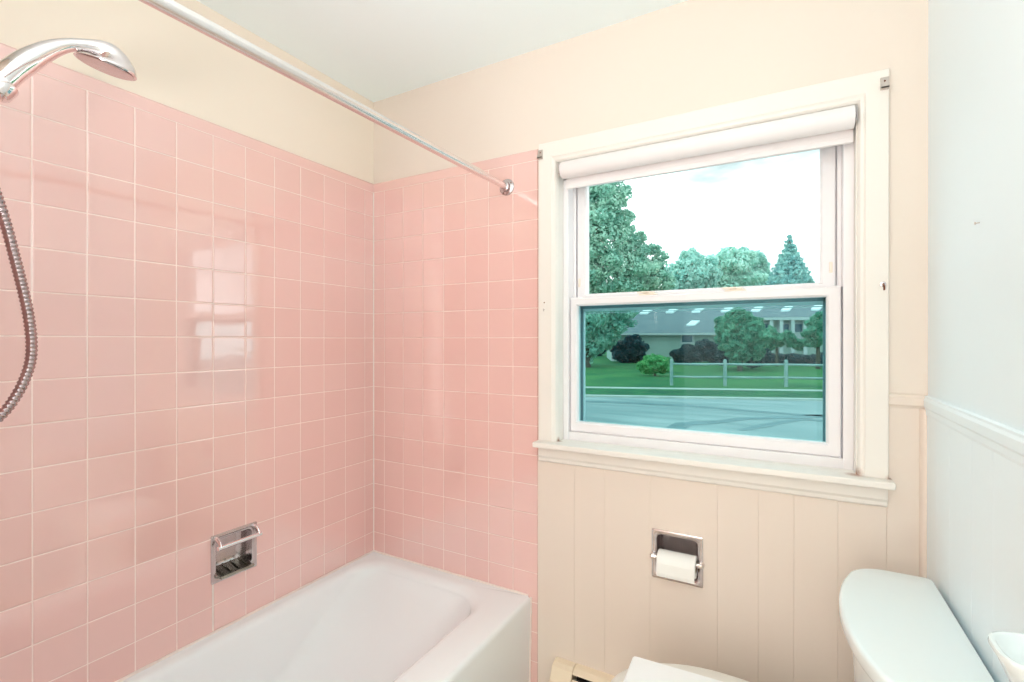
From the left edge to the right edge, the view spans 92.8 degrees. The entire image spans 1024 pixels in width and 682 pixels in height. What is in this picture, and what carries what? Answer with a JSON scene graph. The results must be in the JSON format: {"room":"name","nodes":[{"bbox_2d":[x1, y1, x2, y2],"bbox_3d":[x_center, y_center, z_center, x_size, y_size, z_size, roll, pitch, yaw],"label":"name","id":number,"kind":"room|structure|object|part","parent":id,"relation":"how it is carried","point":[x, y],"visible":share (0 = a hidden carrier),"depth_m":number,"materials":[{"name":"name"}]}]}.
{"room":"bathroom","nodes":[
{"label":"bathroom","id":0,"kind":"room"},
{"bbox_2d":[0,0,373,183],"bbox_3d":[-1.383,0.138,0.995,0.120,2.440,2.870,0,0,29],"label":"wall","id":1,"kind":"structure","parent":0,"point":[177,66],"depth_m":1.58,"materials":[{"name":"beige paint"}]},
{"bbox_2d":[0,43,373,681],"bbox_3d":[-1.029,0.123,1.496,0.008,1.669,1.650,0,0,29],"label":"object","id":2,"kind":"structure","parent":1,"relation":"attached to","point":[201,291],"depth_m":1.46,"materials":[{"name":"pink tile"}]},
{"bbox_2d":[211,521,262,584],"bbox_3d":[-0.947,0.713,1.655,0.100,0.157,0.156,0,0,29],"label":"soap dish","id":3,"kind":"object","parent":1,"relation":"attached to","point":[233,551],"visible":0.93,"depth_m":1.67,"materials":[{"name":"silver metal"}]},
{"bbox_3d":[-0.953,0.656,1.583,0.040,0.034,0.012,0,0,29],"label":"bar arm","id":4,"kind":"part","parent":3,"relation":"part of","materials":[{"name":"silver metal"}]},
{"bbox_2d":[216,556,253,579],"bbox_3d":[-0.951,0.769,1.657,0.076,0.022,0.114,0,0,29],"label":"soap tray","id":5,"kind":"object","parent":3,"relation":"on","point":[226,566],"depth_m":1.66,"materials":[{"name":"silver metal"}]},
{"bbox_3d":[-0.889,0.656,1.697,0.040,0.034,0.012,0,0,29],"label":"bar arm","id":6,"kind":"part","parent":3,"relation":"part of","materials":[{"name":"silver metal"}]},
{"bbox_2d":[197,0,687,102],"bbox_3d":[-0.439,-1.131,0.556,2.195,0.100,3.030,0,0,29],"label":"ceiling","id":7,"kind":"structure","parent":0,"point":[379,50],"depth_m":1.70,"materials":[{"name":"white paint"}]},
{"bbox_2d":[374,0,927,439],"bbox_3d":[0.263,0.137,1.809,2.195,2.440,0.160,0,0,29],"label":"wall","id":8,"kind":"structure","parent":0,"point":[690,55],"depth_m":1.53,"materials":[{"name":"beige paint"}]},
{"bbox_2d":[139,0,513,195],"bbox_3d":[-0.419,-0.580,1.153,0.062,0.075,1.636,0,0,29],"label":"shower curtain rod","id":9,"kind":"object","parent":8,"relation":"attached to","point":[173,9],"visible":1,"depth_m":1.06,"materials":[{"name":"metal"}]},
{"bbox_2d":[373,149,537,681],"bbox_3d":[-0.269,0.322,2.009,0.833,2.069,0.011,0,0,29],"label":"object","id":10,"kind":"structure","parent":8,"relation":"attached to","point":[455,257],"depth_m":1.98,"materials":[{"name":"pink tile"}]},
{"bbox_2d":[537,150,542,159],"bbox_3d":[0.101,-0.680,1.775,0.019,0.033,0.014,0,0,29],"label":"curtain bracket","id":11,"kind":"object","parent":8,"relation":"attached to","point":[540,152],"visible":1,"depth_m":1.78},
{"bbox_2d":[549,657,614,681],"bbox_3d":[0.561,1.243,1.510,0.951,0.199,0.063,0,0,29],"label":"baseboard heater","id":12,"kind":"object","parent":8,"relation":"attached to","point":[563,670],"visible":1,"depth_m":1.70,"materials":[{"name":"beige metal"}]},
{"bbox_3d":[0.567,1.246,1.512,0.801,0.194,0.055,0,0,29],"label":"plate","id":13,"kind":"part","parent":12,"relation":"part of","materials":[{"name":"beige metal"}]},
{"bbox_2d":[572,663,614,681],"bbox_3d":[0.569,1.152,1.517,0.801,0.017,0.043,0,0,29],"label":"hood","id":14,"kind":"object","parent":12,"relation":"attached to","point":[593,675],"depth_m":1.68,"materials":[{"name":"beige metal"}]},
{"bbox_2d":[650,528,704,587],"bbox_3d":[0.540,0.693,1.584,0.170,0.158,0.087,0,0,29],"label":"toilet paper holder","id":15,"kind":"object","parent":8,"relation":"attached to","point":[663,539],"visible":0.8,"depth_m":1.59,"materials":[{"name":"silver metal"}]},
{"bbox_3d":[0.460,0.700,1.590,0.024,0.024,0.020,0,0,29],"label":"roller post","id":16,"kind":"part","parent":15,"relation":"part of","materials":[{"name":"silver metal"}]},
{"bbox_2d":[656,548,697,583],"bbox_3d":[0.527,0.713,1.558,0.117,0.072,0.069,0,0,29],"label":"toilet paper roll","id":17,"kind":"object","parent":15,"relation":"on","point":[674,565],"visible":0.94,"depth_m":1.53,"materials":[{"name":"paper"}]},
{"bbox_3d":[0.588,0.700,1.519,0.024,0.024,0.020,0,0,29],"label":"roller post","id":18,"kind":"part","parent":15,"relation":"part of","materials":[{"name":"silver metal"}]},
{"bbox_2d":[558,106,856,473],"bbox_3d":[0.594,-0.139,1.623,0.902,1.032,0.160,0,0,29],"label":"window","id":19,"kind":"structure","parent":8,"relation":"in","point":[836,289],"depth_m":1.53,"materials":[{"name":"beige paint"}]},
{"bbox_3d":[0.624,0.097,1.681,0.843,0.480,0.010,0,0,29],"label":"storm frame","id":20,"kind":"part","parent":19,"relation":"part of","materials":[{"name":"clear glass"}]},
{"bbox_3d":[0.590,0.089,1.622,0.838,0.494,0.034,0,0,29],"label":"sash","id":21,"kind":"part","parent":19,"relation":"part of","materials":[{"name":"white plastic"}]},
{"bbox_3d":[0.610,-0.374,1.656,0.818,0.469,0.034,0,0,29],"label":"sash","id":22,"kind":"part","parent":19,"relation":"part of","materials":[{"name":"white plastic"}]},
{"bbox_2d":[558,105,856,189],"bbox_3d":[0.558,-0.597,1.541,0.871,0.090,0.066,0,0,29],"label":"roller shade","id":23,"kind":"object","parent":19,"relation":"attached to","point":[832,127],"visible":1,"depth_m":1.49,"materials":[{"name":"white fabric"}]},
{"bbox_2d":[538,448,887,506],"bbox_3d":[0.549,0.413,1.546,1.026,0.059,0.021,0,0,29],"label":"trim","id":24,"kind":"structure","parent":8,"relation":"attached to","point":[807,488],"depth_m":1.48,"materials":[{"name":"beige paint"}]},
{"bbox_2d":[539,68,888,478],"bbox_3d":[0.551,-0.178,1.545,1.028,1.084,0.026,0,0,29],"label":"trim","id":25,"kind":"structure","parent":8,"relation":"attached to","point":[863,91],"depth_m":1.33,"materials":[{"name":"beige paint"}]},
{"bbox_2d":[532,439,895,489],"bbox_3d":[0.554,0.374,1.550,1.043,0.019,0.112,0,0,29],"label":"trim","id":26,"kind":"structure","parent":8,"relation":"attached to","point":[771,468],"depth_m":1.47,"materials":[{"name":"beige paint"}]},
{"bbox_2d":[538,407,918,681],"bbox_3d":[0.586,0.765,1.535,1.122,1.185,0.005,0,0,29],"label":"wall paneling","id":27,"kind":"structure","parent":8,"relation":"attached to","point":[766,608],"depth_m":1.51,"materials":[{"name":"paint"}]},
{"bbox_2d":[880,281,886,289],"bbox_3d":[0.979,-0.146,1.284,0.015,0.024,0.013,0,0,29],"label":"curtain hook","id":28,"kind":"object","parent":8,"relation":"attached to","point":[883,284],"visible":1,"depth_m":1.29,"materials":[{"name":"silver metal"}]},
{"bbox_2d":[880,76,889,90],"bbox_3d":[0.981,-0.680,1.282,0.019,0.033,0.014,0,0,29],"label":"curtain bracket","id":29,"kind":"object","parent":8,"relation":"attached to","point":[884,82],"visible":1,"depth_m":1.28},
{"bbox_2d":[889,393,926,408],"bbox_3d":[1.036,0.158,1.277,0.084,0.038,0.012,0,0,29],"label":"trim","id":30,"kind":"structure","parent":8,"relation":"attached to","point":[896,400],"depth_m":1.27,"materials":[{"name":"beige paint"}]},
{"bbox_2d":[919,409,926,577],"bbox_3d":[1.061,0.767,1.258,0.014,1.181,0.014,0,0,29],"label":"trim","id":31,"kind":"structure","parent":8,"relation":"attached to","point":[922,412],"depth_m":1.26,"materials":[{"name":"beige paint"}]},
{"bbox_2d":[928,0,1023,431],"bbox_3d":[0.427,0.140,-0.020,0.120,2.440,2.870,0,0,29],"label":"wall","id":32,"kind":"structure","parent":0,"point":[976,47],"depth_m":0.94,"materials":[{"name":"white paint"}]},
{"bbox_2d":[924,395,1023,466],"bbox_3d":[0.399,0.168,0.065,0.011,0.052,2.750,0,0,29],"label":"trim","id":33,"kind":"structure","parent":32,"relation":"attached to","point":[1006,441],"depth_m":0.90,"materials":[{"name":"white paint"}]},
{"bbox_2d":[927,416,1023,681],"bbox_3d":[0.403,0.767,0.066,0.005,1.185,2.735,0,0,29],"label":"trim","id":34,"kind":"structure","parent":32,"relation":"attached to","point":[975,494],"depth_m":0.93,"materials":[{"name":"white paint"}]},
{"bbox_2d":[988,631,1023,681],"bbox_3d":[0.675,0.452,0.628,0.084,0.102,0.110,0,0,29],"label":"sink","id":35,"kind":"object","parent":32,"relation":"attached to","point":[1008,647],"visible":1,"depth_m":0.66,"materials":[{"name":"white ceramic"}]},
{"bbox_3d":[-0.439,1.399,0.559,2.195,0.080,3.030,0,0,29],"label":"floor","id":36,"kind":"structure","parent":0,"visible":0},
{"bbox_2d":[115,550,531,681],"bbox_3d":[-0.676,1.152,1.303,0.809,0.412,1.640,0,0,29],"label":"bathtub","id":37,"kind":"object","parent":36,"relation":"on","point":[378,616],"visible":1,"depth_m":1.76,"materials":[{"name":"white ceramic"}]},
{"bbox_2d":[611,569,994,681],"bbox_3d":[0.565,0.961,1.112,0.714,0.794,0.520,0,0,29],"label":"toilet","id":38,"kind":"object","parent":36,"relation":"on","point":[897,627],"visible":0.87,"depth_m":0.96,"materials":[{"name":"white ceramic"}]},
{"bbox_2d":[623,656,722,681],"bbox_3d":[0.418,0.883,1.181,0.302,0.028,0.228,0,0,27],"label":"folded towel","id":39,"kind":"object","parent":38,"relation":"on","point":[640,669],"visible":1,"depth_m":1.27,"materials":[{"name":"white fabric"}]},
{"bbox_3d":[0.464,0.910,1.169,0.482,0.026,0.386,0,0,29],"label":"lid","id":40,"kind":"part","parent":38,"relation":"part of","materials":[{"name":"white plastic"}]},
{"bbox_3d":[0.793,0.788,0.984,0.179,0.370,0.482,0,0,29],"label":"tank","id":41,"kind":"part","parent":38,"relation":"part of","materials":[{"name":"white ceramic"}]},
{"bbox_3d":[0.787,0.584,0.987,0.205,0.038,0.520,0,0,29],"label":"tank lid","id":42,"kind":"part","parent":38,"relation":"part of","materials":[{"name":"white ceramic"}]},
{"bbox_3d":[-1.097,0.139,0.531,0.833,2.440,0.100,0,0,29],"label":"wall","id":43,"kind":"structure","parent":0,"visible":0},
{"bbox_2d":[0,38,136,421],"bbox_3d":[-0.940,-0.226,0.815,0.100,0.775,0.537,0,0,28],"label":"shower","id":44,"kind":"object","parent":43,"relation":"attached to","point":[21,64],"visible":1,"depth_m":0.89,"materials":[{"name":"silver metal"}]},
{"bbox_3d":[-0.877,-0.497,0.935,0.100,0.232,0.265,0,0,29],"label":"handle and head","id":45,"kind":"part","parent":44,"relation":"part of","materials":[{"name":"silver metal"}]},
{"bbox_3d":[-0.838,-0.563,1.006,0.092,0.023,0.094,0,0,29],"label":"spray plate","id":46,"kind":"part","parent":44,"relation":"part of","materials":[{"name":"silver metal"}]},
{"label":"outside","id":47,"kind":"structure","parent":0,"visible":0},
{"bbox_2d":[585,352,822,389],"bbox_3d":[34.910,1.806,65.492,194.578,0.100,154.300,0,0,29],"label":"lawn","id":48,"kind":"structure","parent":47,"point":[603,372],"depth_m":24.91,"materials":[{"name":"green plant"}]},
{"bbox_2d":[609,334,649,362],"bbox_3d":[9.635,0.672,40.016,3.263,2.560,2.153,0,0,8],"label":"rounded shrub","id":49,"kind":"object","parent":48,"relation":"on","point":[631,349],"visible":1,"depth_m":39.44,"materials":[{"name":"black plant"}]},
{"bbox_2d":[585,181,676,366],"bbox_3d":[5.323,-6.409,33.643,9.045,16.740,8.691,0,0,-33],"label":"leafy tree","id":50,"kind":"object","parent":48,"relation":"on","point":[639,272],"visible":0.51,"depth_m":32.06,"materials":[{"name":"green plant"}]},
{"bbox_2d":[636,353,673,375],"bbox_3d":[7.377,1.299,25.224,1.826,1.348,1.260,0,0,29],"label":"bush","id":51,"kind":"object","parent":48,"relation":"on","point":[651,364],"visible":1,"depth_m":24.95,"materials":[{"name":"green plant"}]},
{"bbox_2d":[665,246,722,289],"bbox_3d":[20.298,-4.481,55.680,7.184,12.821,6.547,0,0,25],"label":"tree","id":52,"kind":"object","parent":48,"relation":"on","point":[692,270],"visible":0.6,"depth_m":53.95,"materials":[{"name":"green plant"}]},
{"bbox_2d":[669,338,719,362],"bbox_3d":[14.682,0.864,38.338,4.480,2.182,2.301,0,0,18],"label":"rounded shrub","id":53,"kind":"object","parent":48,"relation":"on","point":[704,350],"visible":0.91,"depth_m":37.81,"materials":[{"name":"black plant"}]},
{"bbox_2d":[607,305,822,361],"bbox_3d":[24.874,-1.212,44.343,32.380,6.116,11.910,0,0,8],"label":"house","id":54,"kind":"structure","parent":48,"relation":"on","point":[664,331],"depth_m":42.67,"materials":[{"name":"grey"}]},
{"bbox_3d":[15.152,-0.258,42.162,0.840,0.700,0.040,0,0,8],"label":"pane","id":55,"kind":"part","parent":54,"relation":"part of","materials":[{"name":"grey glass"}]},
{"bbox_3d":[21.893,-1.058,39.258,0.760,0.650,0.040,0,0,8],"label":"pane","id":56,"kind":"part","parent":54,"relation":"part of","materials":[{"name":"grey glass"}]},
{"bbox_3d":[23.004,-1.058,39.095,0.760,0.650,0.040,0,0,8],"label":"pane","id":57,"kind":"part","parent":54,"relation":"part of","materials":[{"name":"grey glass"}]},
{"bbox_2d":[711,246,769,287],"bbox_3d":[32.117,-6.053,71.705,10.409,15.920,7.673,0,0,29],"label":"tree","id":58,"kind":"object","parent":48,"relation":"on","point":[737,272],"visible":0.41,"depth_m":70.19,"materials":[{"name":"green plant"}]},
{"bbox_2d":[714,307,771,370],"bbox_3d":[13.873,-0.057,29.395,3.311,4.050,2.063,0,0,14],"label":"tree","id":59,"kind":"object","parent":48,"relation":"on","point":[742,336],"visible":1,"depth_m":28.89,"materials":[{"name":"green plant"}]},
{"bbox_2d":[715,348,772,368],"bbox_3d":[14.846,1.092,31.169,3.589,1.745,1.650,0,0,9],"label":"rounded shrub","id":60,"kind":"object","parent":48,"relation":"on","point":[720,354],"visible":0.28,"depth_m":30.85,"materials":[{"name":"green plant"}]},
{"bbox_2d":[670,359,822,386],"bbox_3d":[13.245,1.307,19.076,13.629,1.130,0.120,0,0,8],"label":"rail fence","id":61,"kind":"object","parent":48,"relation":"on","point":[785,364],"visible":0.46,"depth_m":19.64,"materials":[{"name":"white wood"}]},
{"bbox_3d":[6.563,1.306,20.060,0.120,1.130,0.120,0,0,8],"label":"post","id":62,"kind":"part","parent":61,"relation":"part of","materials":[{"name":"white wood"}]},
{"bbox_3d":[7.597,0.950,19.907,2.132,0.112,0.100,0,0,8],"label":"rail","id":63,"kind":"part","parent":61,"relation":"part of","materials":[{"name":"white wood"}]},
{"bbox_3d":[7.597,1.470,19.908,2.132,0.112,0.100,0,0,8],"label":"rail","id":64,"kind":"part","parent":61,"relation":"part of","materials":[{"name":"white wood"}]},
{"bbox_3d":[8.631,1.306,19.756,0.120,1.130,0.120,0,0,8],"label":"post","id":65,"kind":"part","parent":61,"relation":"part of","materials":[{"name":"white wood"}]},
{"bbox_3d":[9.773,0.951,19.587,2.349,0.112,0.100,0,0,9],"label":"rail","id":66,"kind":"part","parent":61,"relation":"part of","materials":[{"name":"white wood"}]},
{"bbox_3d":[9.773,1.470,19.588,2.349,0.112,0.100,0,0,9],"label":"rail","id":67,"kind":"part","parent":61,"relation":"part of","materials":[{"name":"white wood"}]},
{"bbox_3d":[10.914,1.307,19.419,0.120,1.130,0.120,0,0,8],"label":"post","id":68,"kind":"part","parent":61,"relation":"part of","materials":[{"name":"white wood"}]},
{"bbox_3d":[12.177,0.951,19.233,2.594,0.112,0.100,0,0,9],"label":"rail","id":69,"kind":"part","parent":61,"relation":"part of","materials":[{"name":"white wood"}]},
{"bbox_3d":[12.177,1.471,19.234,2.594,0.112,0.100,0,0,9],"label":"rail","id":70,"kind":"part","parent":61,"relation":"part of","materials":[{"name":"white wood"}]},
{"bbox_2d":[738,246,771,285],"bbox_3d":[45.666,-8.245,94.210,11.641,20.239,10.826,0,0,29],"label":"tree","id":71,"kind":"object","parent":48,"relation":"on","point":[763,266],"visible":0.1,"depth_m":92.44,"materials":[{"name":"green plant"}]},
{"bbox_2d":[765,325,804,362],"bbox_3d":[19.224,0.400,34.687,3.329,3.121,1.437,0,0,0],"label":"tree","id":72,"kind":"object","parent":48,"relation":"on","point":[777,340],"visible":0.84,"depth_m":34.32,"materials":[{"name":"green plant"}]},
{"bbox_2d":[765,234,814,284],"bbox_3d":[34.025,-5.590,59.696,7.435,15.027,7.601,0,0,29],"label":"spruce tree","id":73,"kind":"object","parent":48,"relation":"on","point":[789,268],"visible":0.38,"depth_m":58.59,"materials":[{"name":"green plant"}]},
{"bbox_2d":[766,352,822,363],"bbox_3d":[21.148,1.372,36.328,5.912,1.171,1.211,0,0,8],"label":"hedge","id":74,"kind":"object","parent":48,"relation":"on","point":[796,358],"visible":0.46,"depth_m":36.10,"materials":[{"name":"green plant"}]},
{"bbox_2d":[800,311,822,368],"bbox_3d":[19.998,-0.024,31.356,2.446,3.978,1.832,0,0,-3],"label":"tree","id":75,"kind":"object","parent":48,"relation":"on","point":[812,335],"visible":0.59,"depth_m":31.24,"materials":[{"name":"green plant"}]},
{"bbox_3d":[20.000,-0.753,31.354,2.443,2.520,1.829,0,0,-2],"label":"crown","id":76,"kind":"part","parent":75,"relation":"part of","materials":[{"name":"green plant"}]},
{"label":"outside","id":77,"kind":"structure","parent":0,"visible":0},
{"bbox_2d":[585,388,822,397],"bbox_3d":[12.522,1.881,16.404,100.000,0.100,2.200,0,0,8],"label":"verge","id":78,"kind":"structure","parent":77,"point":[595,391],"depth_m":17.32,"materials":[{"name":"green plant"}]},
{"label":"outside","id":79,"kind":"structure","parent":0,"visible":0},
{"bbox_2d":[585,386,822,390],"bbox_3d":[12.726,1.874,17.789,100.000,0.100,0.600,0,0,8],"label":"sidewalk","id":80,"kind":"structure","parent":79,"point":[585,386],"depth_m":18.71,"materials":[{"name":"concrete"}]},
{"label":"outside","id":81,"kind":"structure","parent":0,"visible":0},
{"bbox_2d":[585,397,822,440],"bbox_3d":[11.262,1.945,7.846,100.000,0.106,14.400,0,0,8],"label":"road","id":82,"kind":"structure","parent":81,"point":[792,419],"depth_m":12.38,"materials":[{"name":"grey asphalt"}]},
{"bbox_2d":[585,394,822,400],"bbox_3d":[12.336,1.888,15.142,100.001,0.100,0.350,0,0,8],"label":"curb","id":83,"kind":"object","parent":82,"relation":"on","point":[586,395],"depth_m":15.88,"materials":[{"name":"concrete"}]}
]}

